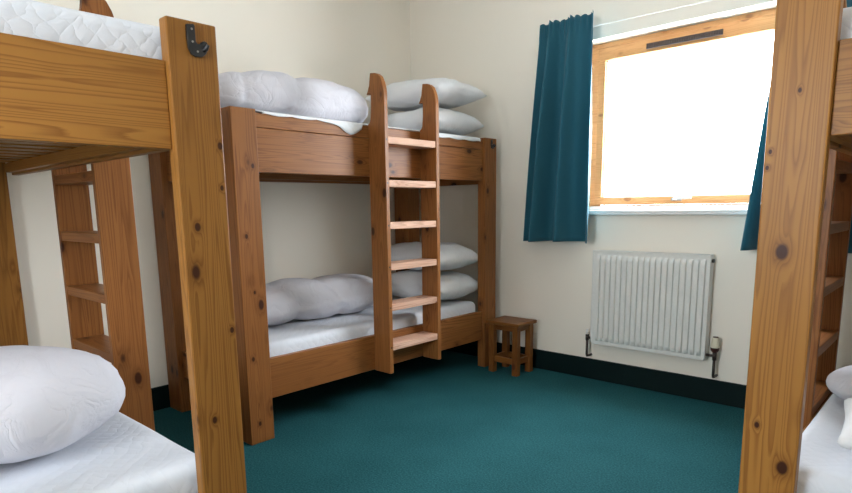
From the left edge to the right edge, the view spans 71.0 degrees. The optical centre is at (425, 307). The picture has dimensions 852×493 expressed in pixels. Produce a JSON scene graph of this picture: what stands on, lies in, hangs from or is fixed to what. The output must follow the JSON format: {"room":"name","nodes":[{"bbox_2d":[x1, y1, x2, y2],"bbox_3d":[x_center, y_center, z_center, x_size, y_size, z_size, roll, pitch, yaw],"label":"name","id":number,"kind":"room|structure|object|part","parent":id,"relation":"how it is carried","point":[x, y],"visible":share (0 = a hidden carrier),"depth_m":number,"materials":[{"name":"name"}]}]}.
{"room":"hostel dormitory room","nodes":[
{"label":"hostel dormitory room","id":0,"kind":"room"},
{"bbox_2d":[7,0,410,387],"bbox_3d":[-1.938,-0.766,3.053,0.200,2.850,5.200,8,13,42],"label":"wall","id":1,"kind":"structure","parent":0,"point":[310,230],"depth_m":3.90,"materials":[{"name":"beige paint"}]},
{"bbox_2d":[151,384,169,410],"bbox_3d":[-1.770,0.570,3.278,0.020,0.136,5.000,8,13,42],"label":"baseboard","id":2,"kind":"structure","parent":1,"relation":"attached to","point":[160,395],"depth_m":3.50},
{"bbox_2d":[153,350,744,492],"bbox_3d":[-0.295,0.885,1.997,4.370,0.100,5.450,8,13,42],"label":"floor","id":3,"kind":"structure","parent":0,"point":[451,423],"depth_m":3.03,"materials":[{"name":"teal carpet"}]},
{"bbox_2d":[0,0,246,492],"bbox_3d":[-1.494,-0.128,2.003,1.924,1.929,1.007,8,13,42],"label":"bunk bed","id":4,"kind":"object","parent":3,"relation":"on","point":[65,108],"visible":0.75,"depth_m":1.62,"materials":[{"name":"brown wood"}]},
{"bbox_3d":[-2.012,-0.107,2.844,0.040,1.622,0.132,8,13,42],"label":"post","id":5,"kind":"part","parent":4,"relation":"part of","materials":[{"name":"brown wood"}]},
{"bbox_2d":[0,0,161,59],"bbox_3d":[-1.550,-0.659,1.878,1.760,0.229,0.770,8,13,42],"label":"mattress","id":6,"kind":"object","parent":4,"relation":"on","point":[26,18],"visible":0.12,"depth_m":1.38,"materials":[{"name":"white fabric"}]},
{"bbox_3d":[-0.872,-0.470,1.285,0.030,0.215,0.630,8,13,42],"label":"rail","id":7,"kind":"part","parent":4,"relation":"part of","materials":[{"name":"brown wood"}]},
{"bbox_3d":[-1.269,-0.667,2.187,1.817,0.275,0.030,8,13,42],"label":"rail","id":8,"kind":"part","parent":4,"relation":"part of","materials":[{"name":"brown wood"}]},
{"bbox_2d":[0,412,197,492],"bbox_3d":[-1.534,0.462,2.067,1.760,0.126,0.780,8,13,42],"label":"mattress","id":9,"kind":"object","parent":4,"relation":"on","point":[123,455],"visible":0.42,"depth_m":1.71,"materials":[{"name":"white fabric"}]},
{"bbox_2d":[0,345,124,463],"bbox_3d":[-1.258,0.278,1.787,0.566,0.317,0.667,8,13,42],"label":"pillow","id":10,"kind":"object","parent":9,"relation":"on","point":[51,398],"visible":1,"depth_m":1.67,"materials":[{"name":"fabric"}]},
{"bbox_3d":[-0.595,0.074,1.652,0.040,1.622,0.132,8,13,42],"label":"post","id":11,"kind":"part","parent":4,"relation":"part of","materials":[{"name":"brown wood"}]},
{"bbox_2d":[148,73,495,444],"bbox_3d":[-0.474,-0.416,3.789,1.008,1.874,2.033,8,13,42],"label":"bunk bed","id":12,"kind":"object","parent":3,"relation":"on","point":[257,147],"visible":0.86,"depth_m":3.33,"materials":[{"name":"orange wood"}]},
{"bbox_3d":[-1.171,-0.761,3.036,0.614,0.215,0.030,8,13,42],"label":"rail","id":13,"kind":"part","parent":12,"relation":"part of","materials":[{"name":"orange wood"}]},
{"bbox_3d":[-1.430,-0.205,3.408,0.150,1.612,0.132,8,13,42],"label":"post","id":14,"kind":"part","parent":12,"relation":"part of","materials":[{"name":"orange wood"}]},
{"bbox_3d":[-1.155,0.353,3.224,0.614,0.155,0.030,8,13,42],"label":"rail","id":15,"kind":"part","parent":12,"relation":"part of","materials":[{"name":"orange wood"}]},
{"bbox_3d":[-0.874,-0.128,2.904,0.130,1.612,0.132,8,13,42],"label":"post","id":16,"kind":"part","parent":12,"relation":"part of","materials":[{"name":"orange wood"}]},
{"bbox_3d":[-0.827,-0.982,4.015,0.030,0.275,1.768,8,13,42],"label":"rail","id":17,"kind":"part","parent":12,"relation":"part of","materials":[{"name":"orange wood"}]},
{"bbox_3d":[-0.218,-0.898,3.464,0.030,0.275,1.768,8,13,42],"label":"rail","id":18,"kind":"part","parent":12,"relation":"part of","materials":[{"name":"orange wood"}]},
{"bbox_2d":[268,296,474,356],"bbox_3d":[-0.502,0.112,3.916,0.760,0.173,1.750,8,13,42],"label":"mattress","id":19,"kind":"object","parent":12,"relation":"on","point":[294,335],"visible":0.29,"depth_m":3.50,"materials":[{"name":"white fabric"}]},
{"bbox_2d":[266,274,372,325],"bbox_3d":[-0.740,-0.063,3.665,0.418,0.258,1.120,8,13,42],"label":"duvet","id":20,"kind":"object","parent":19,"relation":"on","point":[288,299],"visible":0.56,"depth_m":3.54,"materials":[{"name":"fabric"}]},
{"bbox_2d":[391,269,477,299],"bbox_3d":[0.017,-0.170,4.374,0.647,0.215,0.470,7,13,40],"label":"pillow","id":21,"kind":"object","parent":19,"relation":"on","point":[408,283],"visible":0.56,"depth_m":4.22,"materials":[{"name":"fabric"}]},
{"bbox_2d":[391,242,477,270],"bbox_3d":[0.017,-0.379,4.350,0.451,0.204,0.647,-10,14,-44],"label":"pillow","id":22,"kind":"object","parent":21,"relation":"on","point":[452,255],"visible":0.59,"depth_m":4.19,"materials":[{"name":"fabric"}]},
{"bbox_3d":[-0.203,0.241,3.656,0.030,0.205,1.768,8,13,42],"label":"rail","id":23,"kind":"part","parent":12,"relation":"part of","materials":[{"name":"orange wood"}]},
{"bbox_3d":[-0.147,-0.456,4.787,0.150,1.612,0.132,8,13,42],"label":"post","id":24,"kind":"part","parent":12,"relation":"part of","materials":[{"name":"orange wood"}]},
{"bbox_3d":[0.166,-1.014,4.424,0.680,0.215,0.030,8,13,42],"label":"rail","id":25,"kind":"part","parent":12,"relation":"part of","materials":[{"name":"orange wood"}]},
{"bbox_3d":[0.434,-0.375,4.261,0.064,1.612,0.132,8,13,42],"label":"post","id":26,"kind":"part","parent":12,"relation":"part of","materials":[{"name":"orange wood"}]},
{"bbox_3d":[-0.517,-0.982,3.732,0.760,0.221,1.750,8,13,42],"label":"mattress","id":27,"kind":"object","parent":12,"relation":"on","visible":0},
{"bbox_2d":[218,70,367,122],"bbox_3d":[-0.770,-1.179,3.415,0.426,0.276,1.050,8,13,42],"label":"duvet","id":28,"kind":"object","parent":27,"relation":"on","point":[261,90],"visible":0.59,"depth_m":3.21,"materials":[{"name":"fabric"}]},
{"bbox_2d":[255,110,480,141],"bbox_3d":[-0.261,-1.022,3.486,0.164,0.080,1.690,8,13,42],"label":"sheet","id":29,"kind":"object","parent":27,"relation":"on","point":[351,128],"visible":0.73,"depth_m":3.21,"materials":[{"name":"fabric"}]},
{"bbox_2d":[388,108,483,134],"bbox_3d":[-0.010,-1.285,4.197,0.666,0.203,0.510,8,13,41],"label":"pillow","id":30,"kind":"object","parent":27,"relation":"on","point":[450,121],"visible":0.44,"depth_m":3.99,"materials":[{"name":"fabric"}]},
{"bbox_2d":[364,78,486,111],"bbox_3d":[-0.010,-1.488,4.180,0.725,0.196,0.490,10,14,44],"label":"pillow","id":31,"kind":"object","parent":30,"relation":"on","point":[405,96],"visible":0.7,"depth_m":4.00,"materials":[{"name":"fabric"}]},
{"bbox_2d":[485,315,536,376],"bbox_3d":[0.596,0.265,4.190,0.274,0.368,0.234,8,13,42],"label":"wooden stool","id":32,"kind":"object","parent":3,"relation":"on","point":[507,324],"visible":1,"depth_m":4.16,"materials":[{"name":"brown wood"}]},
{"bbox_3d":[0.470,0.277,4.199,0.042,0.344,0.042,8,13,42],"label":"leg","id":33,"kind":"part","parent":32,"relation":"part of","materials":[{"name":"brown wood"}]},
{"bbox_3d":[0.578,0.256,4.316,0.042,0.344,0.042,8,13,42],"label":"leg","id":34,"kind":"part","parent":32,"relation":"part of","materials":[{"name":"brown wood"}]},
{"bbox_3d":[0.594,0.095,4.161,0.274,0.023,0.234,8,13,42],"label":"seat","id":35,"kind":"part","parent":32,"relation":"part of","materials":[{"name":"brown wood"}]},
{"bbox_3d":[0.614,0.297,4.069,0.042,0.344,0.042,8,13,42],"label":"leg","id":36,"kind":"part","parent":32,"relation":"part of","materials":[{"name":"brown wood"}]},
{"bbox_3d":[0.722,0.276,4.185,0.042,0.344,0.042,8,13,42],"label":"leg","id":37,"kind":"part","parent":32,"relation":"part of","materials":[{"name":"brown wood"}]},
{"bbox_2d":[738,0,851,492],"bbox_3d":[1.771,-0.140,1.968,1.007,1.874,1.860,8,13,42],"label":"bunk bed","id":38,"kind":"object","parent":3,"relation":"on","point":[806,207],"visible":0.78,"depth_m":1.51,"materials":[{"name":"brown wood"}]},
{"bbox_3d":[1.517,0.508,2.321,0.030,0.185,1.777,8,13,42],"label":"rail","id":39,"kind":"part","parent":38,"relation":"part of","materials":[{"name":"brown wood"}]},
{"bbox_2d":[797,393,851,492],"bbox_3d":[1.822,0.423,2.023,0.780,0.126,1.700,8,13,42],"label":"mattress","id":40,"kind":"object","parent":38,"relation":"on","point":[825,466],"visible":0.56,"depth_m":1.71,"materials":[{"name":"white fabric"}]},
{"bbox_2d":[826,365,851,399],"bbox_3d":[1.737,0.289,1.983,0.676,0.148,0.401,8,13,42],"label":"pillow","id":41,"kind":"object","parent":40,"relation":"on","point":[839,382],"visible":0.98,"depth_m":2.08,"materials":[{"name":"fabric"}]},
{"bbox_2d":[837,398,851,449],"bbox_3d":[1.467,0.349,1.562,0.627,0.178,0.412,6,12,36],"label":"pillow","id":42,"kind":"object","parent":40,"relation":"on","point":[844,440],"visible":1,"depth_m":1.61,"materials":[{"name":"fabric"}]},
{"bbox_3d":[1.501,-0.695,2.118,0.030,0.275,1.777,8,13,42],"label":"rail","id":43,"kind":"part","parent":38,"relation":"part of","materials":[{"name":"brown wood"}]},
{"bbox_3d":[1.201,-0.485,1.202,0.630,0.215,0.030,8,13,42],"label":"rail","id":44,"kind":"part","parent":38,"relation":"part of","materials":[{"name":"brown wood"}]},
{"bbox_2d":[840,7,851,39],"bbox_3d":[1.806,-0.695,1.834,0.770,0.222,1.700,8,13,42],"label":"mattress","id":45,"kind":"object","parent":38,"relation":"on","point":[846,27],"visible":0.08,"depth_m":1.42,"materials":[{"name":"white fabric"}]},
{"bbox_2d":[410,0,851,384],"bbox_3d":[1.440,-0.912,3.639,4.370,2.850,0.250,8,13,42],"label":"wall","id":46,"kind":"structure","parent":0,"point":[489,46],"depth_m":4.06,"materials":[{"name":"beige paint"}]},
{"bbox_2d":[446,341,746,408],"bbox_3d":[1.367,0.444,3.766,3.930,0.136,0.020,8,13,42],"label":"baseboard","id":47,"kind":"structure","parent":46,"relation":"attached to","point":[699,388],"depth_m":3.78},
{"bbox_2d":[593,0,710,26],"bbox_3d":[1.424,-1.672,3.309,1.810,0.019,0.048,8,13,42],"label":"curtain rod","id":48,"kind":"object","parent":46,"relation":"attached to","point":[707,0],"visible":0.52,"depth_m":3.40,"materials":[{"name":"white paint"}]},
{"bbox_2d":[523,11,593,243],"bbox_3d":[0.835,-1.111,3.813,0.530,1.380,0.183,8,13,42],"label":"curtain","id":49,"kind":"object","parent":48,"relation":"hanging from","point":[559,166],"visible":1,"depth_m":3.79,"materials":[{"name":"teal fabric"}]},
{"bbox_2d":[740,0,851,252],"bbox_3d":[1.852,-0.966,2.897,0.468,1.390,0.175,8,13,42],"label":"curtain","id":50,"kind":"object","parent":48,"relation":"hanging from","point":[751,228],"visible":0.08,"depth_m":3.06,"materials":[{"name":"teal fabric"}]},
{"bbox_2d":[585,250,719,377],"bbox_3d":[1.362,0.017,3.633,0.825,0.710,0.108,8,13,42],"label":"radiator","id":51,"kind":"object","parent":46,"relation":"attached to","point":[653,302],"visible":1,"depth_m":3.56,"materials":[{"name":"metal"}]},
{"bbox_2d":[593,250,713,256],"bbox_3d":[1.341,-0.328,3.574,0.710,0.010,0.059,8,13,42],"label":"grille","id":52,"kind":"object","parent":51,"relation":"attached to","point":[614,253],"depth_m":3.58,"materials":[{"name":"metal"}]},
{"bbox_2d":[589,8,775,214],"bbox_3d":[1.582,-1.079,3.424,1.448,1.074,0.245,8,13,42],"label":"window","id":53,"kind":"structure","parent":46,"relation":"attached to","point":[760,22],"depth_m":3.61,"materials":[{"name":"brown wood"}]},
{"bbox_3d":[1.519,-0.550,3.434,1.446,0.030,0.034,8,13,42],"label":"sill","id":54,"kind":"part","parent":53,"relation":"part of","materials":[{"name":"white paint"}]},
{"bbox_3d":[1.519,-0.650,3.557,0.130,0.021,0.053,8,13,42],"label":"handle","id":55,"kind":"part","parent":53,"relation":"part of","materials":[{"name":"metal"}]},
{"bbox_2d":[646,29,722,48],"bbox_3d":[1.486,-1.552,3.449,0.430,0.030,0.017,8,13,42],"label":"vent","id":56,"kind":"object","parent":53,"relation":"attached to","point":[701,36],"depth_m":3.44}
]}

